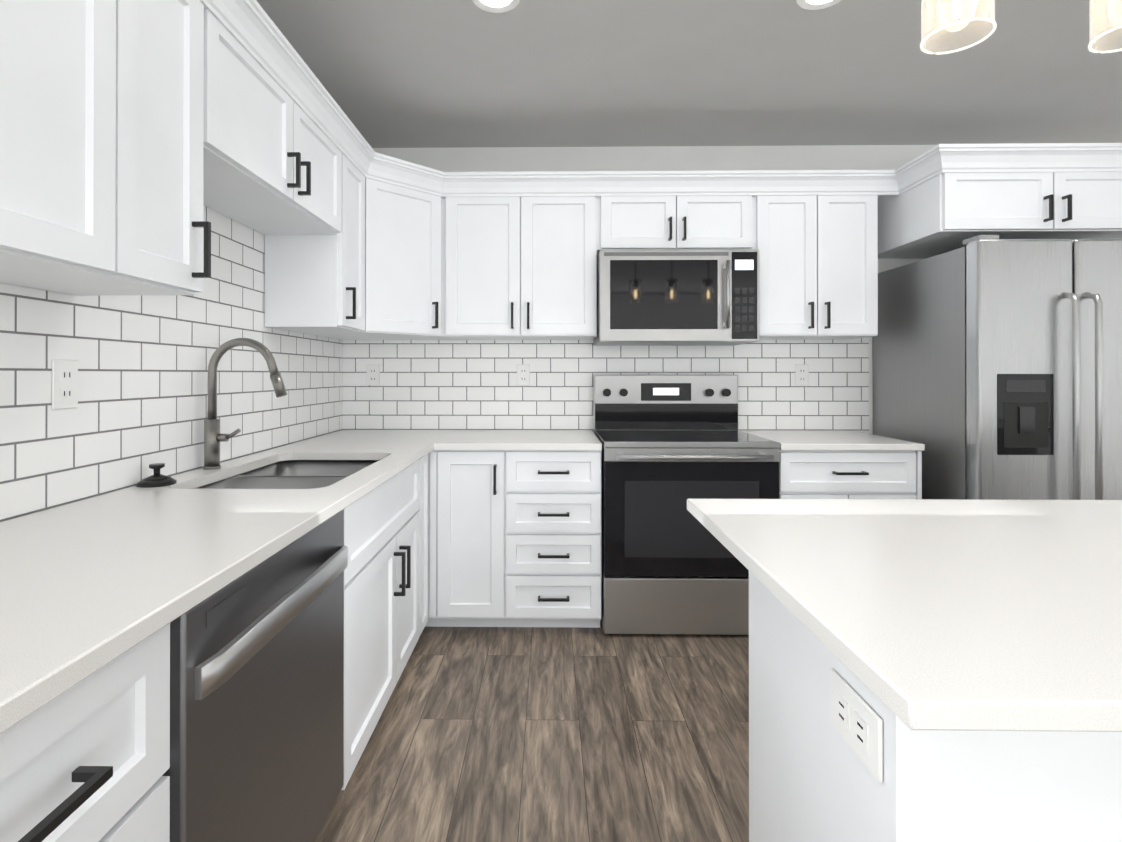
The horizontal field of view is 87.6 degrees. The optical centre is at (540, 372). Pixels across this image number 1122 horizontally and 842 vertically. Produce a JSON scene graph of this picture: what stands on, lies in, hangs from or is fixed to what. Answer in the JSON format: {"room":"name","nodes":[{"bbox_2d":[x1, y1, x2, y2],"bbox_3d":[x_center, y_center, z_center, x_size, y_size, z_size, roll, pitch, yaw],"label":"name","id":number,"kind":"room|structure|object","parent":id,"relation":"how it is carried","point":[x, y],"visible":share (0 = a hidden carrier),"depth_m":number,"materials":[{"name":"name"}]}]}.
{"room":"kitchen","nodes":[
{"label":"kitchen","id":0,"kind":"room"},
{"bbox_2d":[315,620,748,841],"bbox_3d":[2.038,1.223,-0.208,6.600,0.100,7.055,0,0,1],"label":"floor","id":1,"kind":"structure","parent":0,"point":[529,734],"depth_m":1.86,"materials":[{"name":"brown wood"}]},
{"bbox_2d":[0,630,169,841],"bbox_3d":[-0.835,0.758,0.593,0.608,0.834,0.500,0,0,1],"label":"base cabinet","id":2,"kind":"object","parent":1,"relation":"on","point":[91,768],"depth_m":0.70,"materials":[{"name":"white wood"}]},
{"bbox_2d":[0,430,455,741],"bbox_3d":[-0.811,0.329,1.332,0.634,0.030,3.844,0,0,1],"label":"countertop","id":3,"kind":"structure","parent":2,"relation":"on","point":[85,584],"depth_m":1.01,"materials":[{"name":"white stone"}]},
{"bbox_2d":[136,463,176,487],"bbox_3d":[-1.073,0.285,1.634,0.094,0.056,0.094,0,0,1],"label":"stopper","id":4,"kind":"object","parent":3,"relation":"on","point":[156,479],"visible":0.96,"depth_m":1.62,"materials":[{"name":"black"}]},
{"bbox_2d":[203,338,286,468],"bbox_3d":[-0.966,0.100,1.913,0.272,0.427,0.052,0,0,1],"label":"faucet","id":5,"kind":"object","parent":3,"relation":"on","point":[213,437],"visible":1,"depth_m":1.90,"materials":[{"name":"silver metal"}]},
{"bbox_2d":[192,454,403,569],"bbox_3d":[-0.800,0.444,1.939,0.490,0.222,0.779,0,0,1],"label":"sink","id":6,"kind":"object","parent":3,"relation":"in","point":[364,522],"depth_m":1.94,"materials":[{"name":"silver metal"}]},
{"bbox_2d":[162,509,347,841],"bbox_3d":[-0.782,0.763,1.188,0.658,0.829,0.672,0,0,1],"label":"dishwasher","id":7,"kind":"object","parent":1,"relation":"on","point":[257,703],"visible":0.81,"depth_m":1.08,"materials":[{"name":"silver metal"}]},
{"bbox_2d":[341,518,415,789],"bbox_3d":[-0.815,0.882,1.939,0.608,0.594,0.800,0,0,1],"label":"base cabinet","id":8,"kind":"object","parent":1,"relation":"on","point":[380,587],"depth_m":1.84,"materials":[{"name":"white wood"}]},
{"bbox_2d":[400,454,431,643],"bbox_3d":[-0.807,0.764,2.474,0.608,0.834,0.270,0,0,1],"label":"base cabinet","id":9,"kind":"object","parent":1,"relation":"on","point":[418,478],"depth_m":2.49,"materials":[{"name":"white wood"}]},
{"bbox_2d":[440,434,515,626],"bbox_3d":[-0.336,0.766,2.939,0.360,0.834,0.615,0,0,1],"label":"base cabinet","id":10,"kind":"object","parent":1,"relation":"on","point":[460,528],"depth_m":2.64,"materials":[{"name":"white wood"}]},
{"bbox_2d":[508,434,601,627],"bbox_3d":[0.062,0.766,2.933,0.436,0.834,0.615,0,0,1],"label":"base cabinet","id":11,"kind":"object","parent":1,"relation":"on","point":[554,480],"depth_m":2.63,"materials":[{"name":"white wood"}]},
{"bbox_2d":[593,375,779,634],"bbox_3d":[0.675,0.598,2.878,0.775,1.170,0.709,0,0,1],"label":"range","id":12,"kind":"object","parent":1,"relation":"on","point":[670,562],"visible":0.92,"depth_m":2.60,"materials":[{"name":"silver metal"}]},
{"bbox_2d":[779,448,923,498],"bbox_3d":[1.386,0.766,2.913,0.631,0.834,0.615,0,0,1],"label":"base cabinet","id":13,"kind":"object","parent":1,"relation":"on","point":[803,474],"depth_m":2.61,"materials":[{"name":"white wood"}]},
{"bbox_2d":[739,430,924,449],"bbox_3d":[1.387,0.334,2.905,0.633,0.030,0.635,0,0,1],"label":"countertop","id":14,"kind":"structure","parent":13,"relation":"on","point":[788,439],"depth_m":2.72,"materials":[{"name":"white stone"}]},
{"bbox_2d":[749,575,1121,841],"bbox_3d":[1.754,0.759,0.847,2.740,0.834,0.478,0,0,1],"label":"kitchen island","id":15,"kind":"object","parent":1,"relation":"on","point":[807,783],"depth_m":0.65,"materials":[{"name":"wood"}]},
{"bbox_2d":[830,669,882,782],"bbox_3d":[0.382,0.426,0.714,0.008,0.072,0.116,0,0,1],"label":"electrical outlet","id":16,"kind":"object","parent":15,"relation":"attached to","point":[856,720],"visible":1,"depth_m":0.70,"materials":[{"name":"white plastic"}]},
{"bbox_2d":[687,499,1121,738],"bbox_3d":[1.756,0.327,0.982,2.800,0.029,0.900,0,0,1],"label":"island countertop","id":17,"kind":"structure","parent":15,"relation":"on","point":[961,619],"depth_m":0.81,"materials":[{"name":"white stone"}]},
{"bbox_2d":[873,235,1121,499],"bbox_3d":[2.272,0.305,2.776,0.910,1.755,0.867,0,0,1],"label":"fridge","id":18,"kind":"object","parent":1,"relation":"on","point":[997,368],"visible":0.5,"depth_m":2.42,"materials":[{"name":"grey metal"}]},
{"bbox_2d":[372,145,935,433],"bbox_3d":[2.090,-0.036,3.273,6.600,2.440,0.100,0,0,1],"label":"wall","id":19,"kind":"structure","parent":0,"point":[684,158],"depth_m":3.25,"materials":[{"name":"paint"}]},
{"bbox_2d":[0,0,131,283],"bbox_3d":[-0.977,-0.561,0.962,0.314,0.745,0.335,0,0,1],"label":"upper cabinet","id":20,"kind":"object","parent":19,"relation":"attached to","point":[64,63],"depth_m":1.03,"materials":[{"name":"white wood"}]},
{"bbox_2d":[11,0,215,295],"bbox_3d":[-0.973,-0.560,1.275,0.314,0.745,0.290,0,0,1],"label":"upper cabinet","id":21,"kind":"object","parent":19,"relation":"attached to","point":[136,136],"depth_m":1.31,"materials":[{"name":"white wood"}]},
{"bbox_2d":[216,0,347,239],"bbox_3d":[-0.964,-0.743,1.888,0.314,0.375,0.935,0,0,1],"label":"upper cabinet","id":22,"kind":"object","parent":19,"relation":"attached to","point":[282,166],"depth_m":1.83,"materials":[{"name":"white wood"}]},
{"bbox_2d":[323,164,443,339],"bbox_3d":[-0.805,-0.554,2.957,0.599,0.745,0.600,0,0,1],"label":"upper cabinet","id":23,"kind":"object","parent":19,"relation":"attached to","point":[371,335],"depth_m":2.89,"materials":[{"name":"white wood"}]},
{"bbox_2d":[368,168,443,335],"bbox_3d":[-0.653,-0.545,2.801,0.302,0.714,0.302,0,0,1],"label":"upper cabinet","id":24,"kind":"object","parent":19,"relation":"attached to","point":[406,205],"depth_m":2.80,"materials":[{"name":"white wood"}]},
{"bbox_2d":[444,184,599,339],"bbox_3d":[-0.109,-0.554,3.090,0.790,0.745,0.314,0,0,1],"label":"upper cabinet","id":25,"kind":"object","parent":19,"relation":"attached to","point":[520,260],"depth_m":2.94,"materials":[{"name":"white wood"}]},
{"bbox_2d":[343,337,868,433],"bbox_3d":[0.353,0.064,3.245,2.912,0.610,0.008,0,0,1],"label":"wall tiles","id":26,"kind":"structure","parent":19,"relation":"attached to","point":[448,385],"depth_m":3.24,"materials":[{"name":"white tile"}]},
{"bbox_2d":[367,364,379,384],"bbox_3d":[-0.933,0.014,3.256,0.072,0.116,0.008,0,0,1],"label":"electrical outlet","id":27,"kind":"object","parent":26,"relation":"attached to","point":[373,374],"visible":1,"depth_m":3.25,"materials":[{"name":"white plastic"}]},
{"bbox_2d":[517,364,529,384],"bbox_3d":[-0.095,0.014,3.243,0.072,0.116,0.008,0,0,1],"label":"electrical outlet","id":28,"kind":"object","parent":26,"relation":"attached to","point":[523,374],"visible":1,"depth_m":3.24,"materials":[{"name":"white plastic"}]},
{"bbox_2d":[795,364,808,384],"bbox_3d":[1.442,0.014,3.220,0.072,0.116,0.008,0,0,1],"label":"electrical outlet","id":29,"kind":"object","parent":26,"relation":"attached to","point":[801,374],"visible":1,"depth_m":3.22,"materials":[{"name":"white plastic"}]},
{"bbox_2d":[600,184,759,251],"bbox_3d":[0.681,-0.771,3.079,0.790,0.310,0.314,0,0,1],"label":"upper cabinet","id":30,"kind":"object","parent":19,"relation":"attached to","point":[632,216],"depth_m":2.92,"materials":[{"name":"white wood"}]},
{"bbox_2d":[594,250,758,345],"bbox_3d":[0.677,-0.372,3.010,0.773,0.446,0.450,0,0,1],"label":"microwave","id":31,"kind":"object","parent":30,"relation":"attached to","point":[677,297],"visible":1,"depth_m":2.83,"materials":[{"name":"silver metal"}]},
{"bbox_2d":[759,184,883,339],"bbox_3d":[1.381,-0.554,3.068,0.610,0.745,0.314,0,0,1],"label":"upper cabinet","id":32,"kind":"object","parent":19,"relation":"attached to","point":[822,245],"depth_m":2.92,"materials":[{"name":"white wood"}]},
{"bbox_2d":[884,156,1121,258],"bbox_3d":[2.269,-0.777,2.895,0.971,0.300,0.635,0,0,1],"label":"upper cabinet","id":33,"kind":"object","parent":19,"relation":"attached to","point":[930,212],"depth_m":2.59,"materials":[{"name":"white wood"}]},
{"bbox_2d":[256,0,1121,147],"bbox_3d":[2.038,-1.317,-0.200,6.600,0.100,7.055,0,0,1],"label":"ceiling","id":34,"kind":"structure","parent":0,"point":[470,73],"depth_m":2.45,"materials":[{"name":"paint"}]},
{"bbox_2d":[472,0,519,12],"bbox_3d":[-0.150,-1.256,1.955,0.170,0.007,0.170,0,0,1],"label":"recessed light","id":35,"kind":"object","parent":34,"relation":"in","point":[497,6],"visible":1,"depth_m":2.00,"materials":[{"name":"white plastic"}]},
{"bbox_2d":[796,0,841,9],"bbox_3d":[0.940,-1.256,1.939,0.170,0.007,0.170,0,0,1],"label":"recessed light","id":36,"kind":"object","parent":34,"relation":"in","point":[813,4],"visible":1,"depth_m":1.99,"materials":[{"name":"white plastic"}]},
{"bbox_2d":[920,0,996,54],"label":"pendant light","id":37,"kind":"object","parent":34,"relation":"hanging from","point":[956,9],"depth_m":0.99,"materials":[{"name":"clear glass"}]},
{"bbox_2d":[1088,0,1121,52],"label":"pendant light","id":38,"kind":"object","parent":34,"relation":"hanging from","point":[1092,12],"depth_m":1.01,"materials":[{"name":"clear glass"}]},
{"bbox_3d":[-1.211,-0.047,-0.156,0.100,2.440,6.855,0,0,1],"label":"wall","id":39,"kind":"structure","parent":0,"visible":0},
{"bbox_2d":[0,205,342,521],"bbox_3d":[-1.135,-0.109,1.340,0.008,0.945,3.847,0,0,1],"label":"wall tiles","id":40,"kind":"structure","parent":39,"relation":"attached to","point":[143,361],"depth_m":1.68,"materials":[{"name":"white tile"}]},
{"bbox_2d":[52,359,77,409],"bbox_3d":[-1.126,0.028,1.385,0.008,0.116,0.072,0,0,1],"label":"electrical outlet","id":41,"kind":"object","parent":40,"relation":"attached to","point":[64,384],"visible":1,"depth_m":1.38,"materials":[{"name":"white plastic"}]},
{"bbox_2d":[264,144,367,335],"bbox_3d":[-0.954,-0.556,2.507,0.314,0.745,0.305,0,0,1],"label":"upper cabinet","id":42,"kind":"object","parent":39,"relation":"attached to","point":[315,285],"depth_m":2.36,"materials":[{"name":"white wood"}]}
]}

